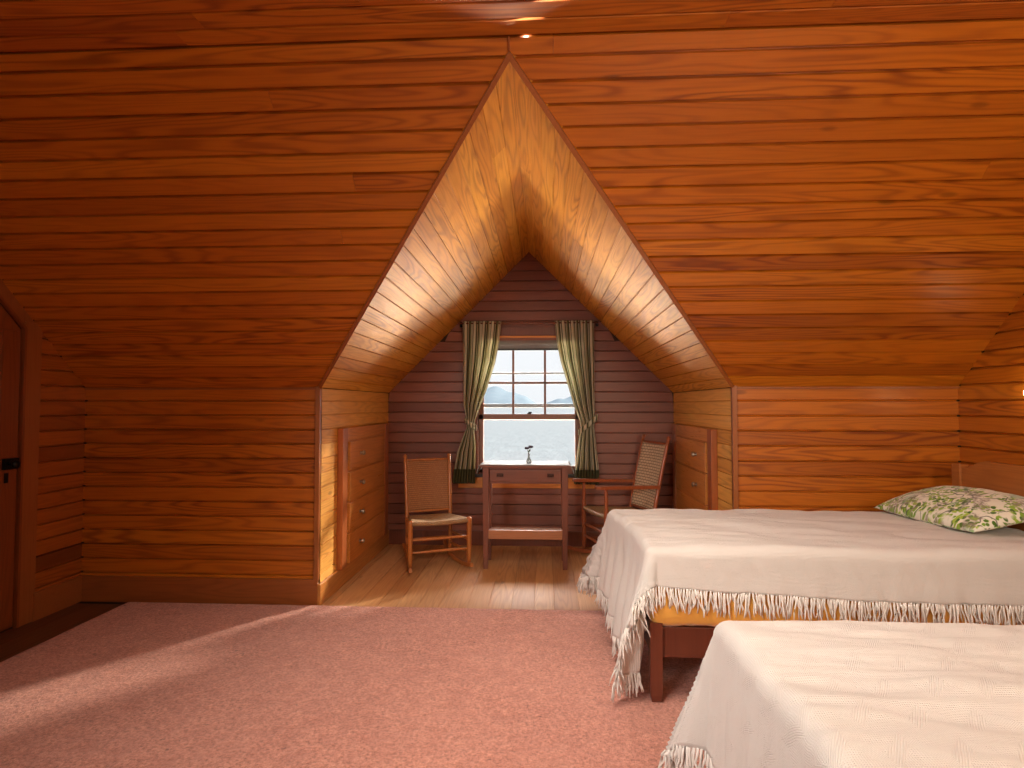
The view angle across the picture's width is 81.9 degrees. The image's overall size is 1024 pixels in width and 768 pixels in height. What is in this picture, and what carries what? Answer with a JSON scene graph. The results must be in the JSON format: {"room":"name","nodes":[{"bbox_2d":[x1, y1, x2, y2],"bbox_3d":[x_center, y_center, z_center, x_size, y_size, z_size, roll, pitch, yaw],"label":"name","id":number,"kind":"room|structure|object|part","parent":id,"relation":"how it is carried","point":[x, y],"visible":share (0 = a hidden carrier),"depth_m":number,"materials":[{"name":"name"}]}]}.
{"room":"attic bedroom","nodes":[
{"label":"attic bedroom","id":0,"kind":"room"},
{"bbox_2d":[35,332,85,591],"bbox_3d":[-3.147,-0.053,1.312,0.026,2.900,5.674,0,-2,3],"label":"wall","id":1,"kind":"structure","parent":0,"point":[63,395],"depth_m":3.90,"materials":[{"name":"brown wood"}]},
{"bbox_2d":[0,279,41,631],"bbox_3d":[-3.015,0.384,3.206,0.130,2.160,1.059,0,-2,3],"label":"door","id":2,"kind":"structure","parent":1,"relation":"in","point":[23,372],"depth_m":3.59,"materials":[{"name":"brown wood"}]},
{"bbox_3d":[-3.013,0.560,3.513,0.007,0.060,0.025,0,-2,3],"label":"key plate","id":3,"kind":"part","parent":2,"relation":"part of","materials":[{"name":"black metal"}]},
{"bbox_3d":[-2.967,0.477,3.511,0.066,0.052,0.051,0,-2,3],"label":"knob","id":4,"kind":"part","parent":2,"relation":"part of","materials":[{"name":"black metal"}]},
{"bbox_3d":[-3.009,0.548,3.667,0.032,1.865,0.119,0,-2,3],"label":"casing","id":5,"kind":"part","parent":2,"relation":"part of","materials":[{"name":"brown wood"}]},
{"bbox_2d":[32,576,81,621],"bbox_3d":[-2.981,1.401,3.880,0.022,0.175,0.400,0,-2,3],"label":"baseboard","id":6,"kind":"structure","parent":1,"relation":"attached to","point":[47,601],"depth_m":3.85,"materials":[{"name":"brown wood"}]},
{"bbox_2d":[81,390,321,583],"bbox_3d":[-2.144,0.763,4.071,1.675,1.465,0.026,0,-2,3],"label":"wall","id":7,"kind":"structure","parent":0,"point":[179,483],"depth_m":4.06,"materials":[{"name":"brown wood"}]},
{"bbox_2d":[80,575,317,604],"bbox_3d":[-2.145,1.407,4.024,1.675,0.175,0.022,0,-2,3],"label":"baseboard","id":8,"kind":"structure","parent":7,"relation":"attached to","point":[95,588],"depth_m":4.01,"materials":[{"name":"brown wood"}]},
{"bbox_2d":[85,387,315,389],"bbox_3d":[-2.145,0.032,4.078,1.675,0.014,0.014,0,-2,3],"label":"trim","id":9,"kind":"structure","parent":7,"relation":"attached to","point":[260,388],"depth_m":4.07,"materials":[{"name":"brown wood"}]},
{"bbox_2d":[313,386,321,580],"bbox_3d":[-1.321,0.669,4.008,0.030,1.307,0.030,0,-2,3],"label":"trim","id":10,"kind":"structure","parent":7,"relation":"attached to","point":[316,574],"depth_m":4.00,"materials":[{"name":"brown wood"}]},
{"bbox_2d":[0,544,607,661],"bbox_3d":[-0.156,1.434,1.972,5.910,0.026,7.460,0,-2,3],"label":"floor","id":11,"kind":"structure","parent":0,"point":[516,577],"depth_m":4.39,"materials":[{"name":"brown wood"}]},
{"bbox_2d":[0,602,705,767],"bbox_3d":[-0.199,1.384,1.277,5.140,0.023,5.225,0,-2,3],"label":"area rug","id":12,"kind":"object","parent":11,"relation":"on","point":[133,684],"visible":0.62,"depth_m":2.73,"materials":[{"name":"carpet"}]},
{"bbox_2d":[644,462,1023,701],"bbox_3d":[1.647,0.930,3.077,2.037,1.010,1.005,0,-2,3],"label":"twin bed","id":13,"kind":"object","parent":12,"relation":"on","point":[672,634],"visible":0.12,"depth_m":2.64,"materials":[{"name":"brown wood"}]},
{"bbox_3d":[0.670,1.179,3.121,0.025,0.135,0.857,0,-2,3],"label":"foot rail","id":14,"kind":"part","parent":13,"relation":"part of","materials":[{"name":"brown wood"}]},
{"bbox_3d":[0.647,1.245,2.659,0.055,0.350,0.055,0,-2,3],"label":"leg","id":15,"kind":"part","parent":13,"relation":"part of","materials":[{"name":"brown wood"}]},
{"bbox_3d":[1.630,1.161,2.619,1.909,0.135,0.025,0,-2,3],"label":"rail","id":16,"kind":"part","parent":13,"relation":"part of","materials":[{"name":"brown wood"}]},
{"bbox_2d":[576,508,1023,700],"bbox_3d":[1.466,1.074,3.114,2.185,0.701,1.235,0,-2,3],"label":"bedspread","id":17,"kind":"object","parent":13,"relation":"on","point":[884,559],"visible":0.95,"depth_m":2.61,"materials":[{"name":"fabric"}]},
{"bbox_2d":[874,486,1023,532],"bbox_3d":[2.401,0.651,3.168,0.458,0.182,0.762,0,-2,-1],"label":"pillow","id":18,"kind":"object","parent":17,"relation":"on","point":[969,509],"visible":1,"depth_m":3.00,"materials":[{"name":"fabric"}]},
{"bbox_3d":[1.618,0.944,3.079,1.978,0.398,1.003,0,-2,3],"label":"mattress","id":19,"kind":"part","parent":13,"relation":"part of","materials":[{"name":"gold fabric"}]},
{"bbox_3d":[2.662,0.962,3.489,0.055,0.975,0.070,0,-2,3],"label":"headboard post","id":20,"kind":"part","parent":13,"relation":"part of","materials":[{"name":"brown wood"}]},
{"bbox_3d":[2.636,0.748,3.030,0.030,0.650,0.865,0,-2,3],"label":"headboard panel","id":21,"kind":"part","parent":13,"relation":"part of","materials":[{"name":"brown wood"}]},
{"bbox_3d":[1.597,0.864,1.228,2.037,1.010,1.005,0,-2,3],"label":"twin bed","id":22,"kind":"object","parent":12,"relation":"on","visible":0},
{"bbox_2d":[658,620,1023,767],"bbox_3d":[1.468,0.957,1.270,2.108,0.598,1.282,0,-2,3],"label":"bedspread","id":23,"kind":"object","parent":22,"relation":"on","point":[778,693],"visible":1,"depth_m":1.37,"materials":[{"name":"fabric"}]},
{"bbox_2d":[402,453,472,572],"bbox_3d":[-0.682,1.071,5.062,0.531,0.911,0.659,1,-2,-21],"label":"rocking chair","id":24,"kind":"object","parent":11,"relation":"on","point":[427,481],"visible":1,"depth_m":5.18,"materials":[{"name":"brown wood"}]},
{"bbox_3d":[-0.921,1.051,5.148,0.038,0.864,0.120,1,-2,-26],"label":"post","id":25,"kind":"part","parent":24,"relation":"part of","materials":[{"name":"brown wood"}]},
{"bbox_3d":[-0.813,1.284,4.709,0.041,0.381,0.042,1,-2,-21],"label":"leg","id":26,"kind":"part","parent":24,"relation":"part of","materials":[{"name":"brown wood"}]},
{"bbox_3d":[-0.754,0.673,5.265,0.396,0.023,0.024,1,-2,-21],"label":"rail","id":27,"kind":"part","parent":24,"relation":"part of","materials":[{"name":"brown wood"}]},
{"bbox_3d":[-0.731,1.110,5.189,0.385,0.023,0.024,1,-2,-21],"label":"rail","id":28,"kind":"part","parent":24,"relation":"part of","materials":[{"name":"brown wood"}]},
{"bbox_3d":[-0.654,1.144,4.985,0.478,0.066,0.426,1,-2,-21],"label":"seat","id":29,"kind":"part","parent":24,"relation":"part of","materials":[{"name":"beige wicker"}]},
{"bbox_3d":[-0.561,1.056,5.286,0.038,0.864,0.120,1,-2,-15],"label":"post","id":30,"kind":"part","parent":24,"relation":"part of","materials":[{"name":"brown wood"}]},
{"bbox_3d":[-0.355,1.290,4.883,0.041,0.381,0.042,1,-2,-21],"label":"leg","id":31,"kind":"part","parent":24,"relation":"part of","materials":[{"name":"brown wood"}]},
{"bbox_2d":[480,465,569,569],"bbox_3d":[0.117,1.103,5.010,0.737,0.852,0.360,0,-2,3],"label":"table","id":32,"kind":"object","parent":11,"relation":"on","point":[492,474],"visible":0.91,"depth_m":4.86,"materials":[{"name":"brown wood"}]},
{"bbox_3d":[-0.216,1.109,4.892,0.052,0.832,0.052,0,-2,3],"label":"leg","id":33,"kind":"part","parent":32,"relation":"part of","materials":[{"name":"brown wood"}]},
{"bbox_3d":[-0.201,1.119,5.173,0.052,0.832,0.052,0,-2,3],"label":"leg","id":34,"kind":"part","parent":32,"relation":"part of","materials":[{"name":"brown wood"}]},
{"bbox_2d":[476,461,573,473],"bbox_3d":[0.117,0.708,5.023,0.805,0.076,0.342,0,-2,3],"label":"table runner","id":35,"kind":"object","parent":32,"relation":"on","point":[546,463],"visible":0.94,"depth_m":4.97,"materials":[{"name":"fabric"}]},
{"bbox_2d":[526,453,531,463],"bbox_3d":[0.142,0.626,4.971,0.046,0.085,0.045,0,-2,3],"label":"bud vase","id":36,"kind":"object","parent":35,"relation":"on","point":[528,461],"visible":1,"depth_m":4.96,"materials":[{"name":"clear glass"}]},
{"bbox_2d":[488,527,561,539],"bbox_3d":[0.117,1.248,5.011,0.637,0.073,0.317,0,-2,3],"label":"shelf","id":37,"kind":"object","parent":32,"relation":"attached to","point":[493,532],"depth_m":4.86,"materials":[{"name":"brown wood"}]},
{"bbox_3d":[0.109,0.759,4.877,0.591,0.100,0.018,0,-2,3],"label":"drawer","id":38,"kind":"part","parent":32,"relation":"part of","materials":[{"name":"brown wood"}]},
{"bbox_3d":[0.451,1.118,5.138,0.052,0.832,0.052,0,-2,3],"label":"leg","id":39,"kind":"part","parent":32,"relation":"part of","materials":[{"name":"brown wood"}]},
{"bbox_3d":[0.436,1.108,4.856,0.052,0.832,0.052,0,-2,3],"label":"leg","id":40,"kind":"part","parent":32,"relation":"part of","materials":[{"name":"brown wood"}]},
{"bbox_2d":[568,434,669,552],"bbox_3d":[0.971,0.993,5.175,0.861,1.076,0.582,1,-2,-15],"label":"rocking chair","id":41,"kind":"object","parent":11,"relation":"on","point":[645,489],"visible":0.7,"depth_m":5.28,"materials":[{"name":"brown wood"}]},
{"bbox_3d":[0.651,1.189,5.337,0.042,0.611,0.041,1,-2,-15],"label":"leg","id":42,"kind":"part","parent":41,"relation":"part of","materials":[{"name":"brown wood"}]},
{"bbox_3d":[0.848,0.882,5.401,0.609,0.048,0.070,0,-2,-13],"label":"armrest","id":43,"kind":"part","parent":41,"relation":"part of","materials":[{"name":"brown wood"}]},
{"bbox_3d":[0.777,1.172,4.864,0.042,0.611,0.041,1,-2,-15],"label":"leg","id":44,"kind":"part","parent":41,"relation":"part of","materials":[{"name":"brown wood"}]},
{"bbox_3d":[0.919,1.125,5.157,0.456,0.066,0.478,1,-2,-15],"label":"seat","id":45,"kind":"part","parent":41,"relation":"part of","materials":[{"name":"beige wicker"}]},
{"bbox_3d":[0.974,0.865,4.926,0.609,0.048,0.070,1,-2,-17],"label":"armrest","id":46,"kind":"part","parent":41,"relation":"part of","materials":[{"name":"brown wood"}]},
{"bbox_3d":[1.149,0.977,5.452,0.195,1.026,0.038,1,-2,-20],"label":"post","id":47,"kind":"part","parent":41,"relation":"part of","materials":[{"name":"brown wood"}]},
{"bbox_3d":[1.152,1.096,5.220,0.024,0.023,0.436,1,-2,-15],"label":"rail","id":48,"kind":"part","parent":41,"relation":"part of","materials":[{"name":"brown wood"}]},
{"bbox_3d":[1.273,0.523,5.272,0.024,0.023,0.449,1,-2,-15],"label":"rail","id":49,"kind":"part","parent":41,"relation":"part of","materials":[{"name":"brown wood"}]},
{"bbox_3d":[1.263,0.962,5.026,0.195,1.026,0.038,0,-2,-10],"label":"post","id":50,"kind":"part","parent":41,"relation":"part of","materials":[{"name":"brown wood"}]},
{"bbox_2d":[318,388,387,583],"bbox_3d":[-1.274,0.792,4.891,0.026,1.465,1.760,0,-2,3],"label":"wall","id":51,"kind":"structure","parent":0,"point":[340,408],"depth_m":4.29,"materials":[{"name":"brown wood"}]},
{"bbox_2d":[317,530,388,604],"bbox_3d":[-1.250,1.454,4.855,0.022,0.140,1.782,0,-2,3],"label":"baseboard","id":52,"kind":"structure","parent":51,"relation":"attached to","point":[337,579],"depth_m":4.51,"materials":[{"name":"brown wood"}]},
{"bbox_2d":[336,423,388,569],"bbox_3d":[-1.213,0.870,4.975,0.084,1.035,1.270,0,-2,3],"label":"built-in drawers","id":53,"kind":"object","parent":51,"relation":"attached to","point":[362,451],"visible":1,"depth_m":4.76,"materials":[{"name":"brown wood"}]},
{"bbox_3d":[-1.227,1.273,4.982,0.035,0.222,0.980,0,-2,3],"label":"drawer","id":54,"kind":"part","parent":53,"relation":"part of","materials":[{"name":"brown wood"}]},
{"bbox_3d":[-1.227,0.805,4.998,0.035,0.222,0.980,0,-2,3],"label":"drawer","id":55,"kind":"part","parent":53,"relation":"part of","materials":[{"name":"brown wood"}]},
{"bbox_3d":[-1.227,1.039,4.990,0.035,0.222,0.980,0,-2,3],"label":"drawer","id":56,"kind":"part","parent":53,"relation":"part of","materials":[{"name":"brown wood"}]},
{"bbox_3d":[-1.235,0.401,4.996,0.040,0.095,1.065,0,-2,3],"label":"rail","id":57,"kind":"part","parent":53,"relation":"part of","materials":[{"name":"brown wood"}]},
{"bbox_3d":[-1.227,0.570,5.007,0.035,0.222,0.980,0,-2,3],"label":"drawer","id":58,"kind":"part","parent":53,"relation":"part of","materials":[{"name":"brown wood"}]},
{"bbox_2d":[318,52,512,388],"bbox_3d":[-0.663,-0.690,3.277,0.027,1.410,2.058,2,-3,-40],"label":"trim","id":59,"kind":"structure","parent":51,"relation":"attached to","point":[505,62],"depth_m":3.02,"materials":[{"name":"brown wood"}]},
{"bbox_2d":[322,55,528,392],"bbox_3d":[-0.620,-0.670,4.163,1.400,1.400,3.245,0,-2,3],"label":"ceiling","id":60,"kind":"structure","parent":0,"point":[471,232],"depth_m":3.97,"materials":[{"name":"brown wood"}]},
{"bbox_2d":[0,17,1023,387],"bbox_3d":[-0.091,-0.730,3.240,5.870,1.449,1.551,0,-2,3],"label":"ceiling","id":61,"kind":"structure","parent":0,"point":[841,204],"depth_m":2.95,"materials":[{"name":"brown wood"}]},
{"bbox_2d":[508,36,509,51],"bbox_3d":[-0.013,-1.436,2.499,0.007,0.050,0.058,0,-2,3],"label":"trim","id":62,"kind":"structure","parent":61,"relation":"attached to","point":[508,36],"depth_m":2.49,"materials":[{"name":"brown wood"}]},
{"bbox_2d":[506,52,733,387],"bbox_3d":[0.721,-0.692,3.202,2.058,1.410,0.027,2,-3,-44],"label":"trim","id":63,"kind":"structure","parent":61,"relation":"attached to","point":[513,61],"depth_m":2.98,"materials":[{"name":"brown wood"}]},
{"bbox_2d":[0,0,1023,51],"bbox_3d":[-0.245,-1.549,0.430,5.870,0.026,4.121,0,-2,3],"label":"ceiling","id":64,"kind":"structure","parent":0,"point":[25,25],"depth_m":2.36,"materials":[{"name":"brown wood"}]},
{"bbox_2d":[0,252,1023,632],"bbox_3d":[-0.156,-0.037,2.024,6.170,3.078,7.620,0,-2,3],"label":"roof","id":65,"kind":"structure","parent":0,"point":[613,336],"depth_m":4.10,"materials":[{"name":"brown wood"}]},
{"bbox_2d":[388,253,673,531],"bbox_3d":[0.166,0.132,5.731,2.760,2.845,0.026,0,-2,3],"label":"wall","id":66,"kind":"structure","parent":0,"point":[426,415],"depth_m":5.72,"materials":[{"name":"brown wood"}]},
{"bbox_2d":[388,529,600,546],"bbox_3d":[0.165,1.482,5.660,2.760,0.140,0.020,0,-2,3],"label":"baseboard","id":67,"kind":"structure","parent":66,"relation":"attached to","point":[396,536],"depth_m":5.68,"materials":[{"name":"brown wood"}]},
{"bbox_2d":[458,326,594,488],"bbox_3d":[0.140,0.225,5.756,1.316,1.560,0.190,0,-2,3],"label":"window","id":68,"kind":"structure","parent":66,"relation":"in","point":[505,332],"depth_m":5.74,"materials":[{"name":"brown wood"}]},
{"bbox_3d":[0.167,0.203,5.781,1.026,1.335,0.139,0,-2,3],"label":"frame","id":69,"kind":"part","parent":68,"relation":"part of","materials":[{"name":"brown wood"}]},
{"bbox_3d":[0.163,0.156,5.708,1.156,1.425,0.021,0,-2,3],"label":"casing","id":70,"kind":"part","parent":68,"relation":"part of","materials":[{"name":"brown wood"}]},
{"bbox_3d":[0.165,0.883,5.732,1.206,0.028,0.190,0,-2,3],"label":"sill","id":71,"kind":"part","parent":68,"relation":"part of","materials":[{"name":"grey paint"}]},
{"bbox_2d":[498,340,557,350],"bbox_3d":[0.164,-0.381,5.760,0.978,0.101,0.058,0,-2,3],"label":"roller blind","id":72,"kind":"object","parent":68,"relation":"attached to","point":[526,344],"visible":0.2,"depth_m":5.77,"materials":[{"name":"grey fabric"}]},
{"bbox_3d":[0.168,-0.038,5.812,0.982,0.790,0.040,0,-2,3],"label":"sash","id":73,"kind":"part","parent":68,"relation":"part of","materials":[{"name":"brown wood"}]},
{"bbox_3d":[0.170,0.215,5.840,0.986,1.315,0.006,0,-2,3],"label":"storm frame","id":74,"kind":"part","parent":68,"relation":"part of","materials":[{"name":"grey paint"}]},
{"bbox_3d":[0.166,0.581,5.763,0.982,0.577,0.030,0,-2,3],"label":"sash","id":75,"kind":"part","parent":68,"relation":"part of","materials":[{"name":"brown wood"}]},
{"bbox_2d":[459,321,598,326],"bbox_3d":[0.160,-0.583,5.696,1.349,0.050,0.098,0,-2,3],"label":"curtain rod","id":76,"kind":"object","parent":66,"relation":"attached to","point":[596,322],"visible":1,"depth_m":5.65,"materials":[{"name":"brown wood"}]},
{"bbox_2d":[452,321,500,483],"bbox_3d":[-0.338,0.171,5.643,0.471,1.550,0.092,0,-2,2],"label":"curtain","id":77,"kind":"object","parent":76,"relation":"hanging from","point":[480,341],"visible":1,"depth_m":5.65,"materials":[{"name":"fabric"}]},
{"bbox_3d":[0.158,-0.584,5.654,1.335,0.013,0.014,0,-2,3],"label":"rod","id":78,"kind":"part","parent":76,"relation":"part of","materials":[{"name":"brown wood"}]},
{"bbox_2d":[555,320,598,484],"bbox_3d":[0.616,0.169,5.587,0.415,1.550,0.092,0,-2,1],"label":"curtain","id":79,"kind":"object","parent":76,"relation":"hanging from","point":[575,341],"visible":0.93,"depth_m":5.59,"materials":[{"name":"fabric"}]},
{"bbox_2d":[510,55,729,392],"bbox_3d":[0.774,-0.673,4.088,1.400,1.400,3.245,0,-2,3],"label":"ceiling","id":80,"kind":"structure","parent":0,"point":[572,231],"depth_m":3.94,"materials":[{"name":"brown wood"}]},
{"bbox_2d":[673,388,731,509],"bbox_3d":[1.508,0.787,4.740,0.026,1.465,1.760,0,-2,3],"label":"wall","id":81,"kind":"structure","parent":0,"point":[711,409],"depth_m":4.20,"materials":[{"name":"brown wood"}]},
{"bbox_2d":[672,424,717,509],"bbox_3d":[1.458,0.865,4.830,0.084,1.035,1.270,0,-2,3],"label":"dresser","id":82,"kind":"object","parent":81,"relation":"attached to","point":[695,465],"visible":0.63,"depth_m":4.65,"materials":[{"name":"brown wood"}]},
{"bbox_3d":[1.474,0.565,4.860,0.035,0.222,0.980,0,-2,3],"label":"drawer","id":83,"kind":"part","parent":82,"relation":"part of","materials":[{"name":"brown wood"}]},
{"bbox_3d":[1.474,0.799,4.852,0.035,0.222,0.980,0,-2,3],"label":"drawer","id":84,"kind":"part","parent":82,"relation":"part of","materials":[{"name":"brown wood"}]},
{"bbox_3d":[1.474,1.034,4.844,0.035,0.222,0.980,0,-2,3],"label":"drawer","id":85,"kind":"part","parent":82,"relation":"part of","materials":[{"name":"brown wood"}]},
{"bbox_3d":[1.480,0.395,4.848,0.040,0.095,1.065,0,-2,3],"label":"rail","id":86,"kind":"part","parent":82,"relation":"part of","materials":[{"name":"brown wood"}]},
{"bbox_2d":[730,388,959,511],"bbox_3d":[2.165,0.754,3.837,1.435,1.465,0.026,0,-2,3],"label":"wall","id":87,"kind":"structure","parent":0,"point":[844,450],"depth_m":3.84,"materials":[{"name":"brown wood"}]},
{"bbox_2d":[731,386,738,508],"bbox_3d":[1.459,0.749,3.854,0.030,1.477,0.030,0,-2,3],"label":"trim","id":88,"kind":"structure","parent":87,"relation":"attached to","point":[734,431],"depth_m":3.85,"materials":[{"name":"brown wood"}]},
{"bbox_2d":[737,386,958,388],"bbox_3d":[2.164,0.024,3.844,1.435,0.014,0.014,0,-2,3],"label":"trim","id":89,"kind":"structure","parent":87,"relation":"attached to","point":[868,387],"depth_m":3.83,"materials":[{"name":"brown wood"}]},
{"bbox_2d":[958,295,1023,465],"bbox_3d":[2.741,-0.065,0.993,0.026,2.900,5.674,0,-2,3],"label":"wall","id":90,"kind":"structure","parent":0,"point":[991,394],"depth_m":3.49,"materials":[{"name":"brown wood"}]},
{"label":"outside","id":91,"kind":"structure","parent":0,"visible":0},
{"bbox_2d":[484,386,536,403],"bbox_3d":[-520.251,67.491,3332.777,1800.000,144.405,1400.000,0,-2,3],"label":"hill","id":92,"kind":"structure","parent":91,"point":[493,395],"depth_m":2885.60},
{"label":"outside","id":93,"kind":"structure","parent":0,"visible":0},
{"bbox_2d":[546,396,572,403],"bbox_3d":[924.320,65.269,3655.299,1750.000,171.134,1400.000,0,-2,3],"label":"hill","id":94,"kind":"structure","parent":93,"point":[568,400],"depth_m":3328.61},
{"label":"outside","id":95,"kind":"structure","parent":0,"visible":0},
{"bbox_2d":[483,408,574,465],"bbox_3d":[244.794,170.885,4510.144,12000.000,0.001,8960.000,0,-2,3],"label":"sea","id":96,"kind":"structure","parent":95,"point":[503,440],"depth_m":182.41,"materials":[{"name":"liquid"}]}
]}

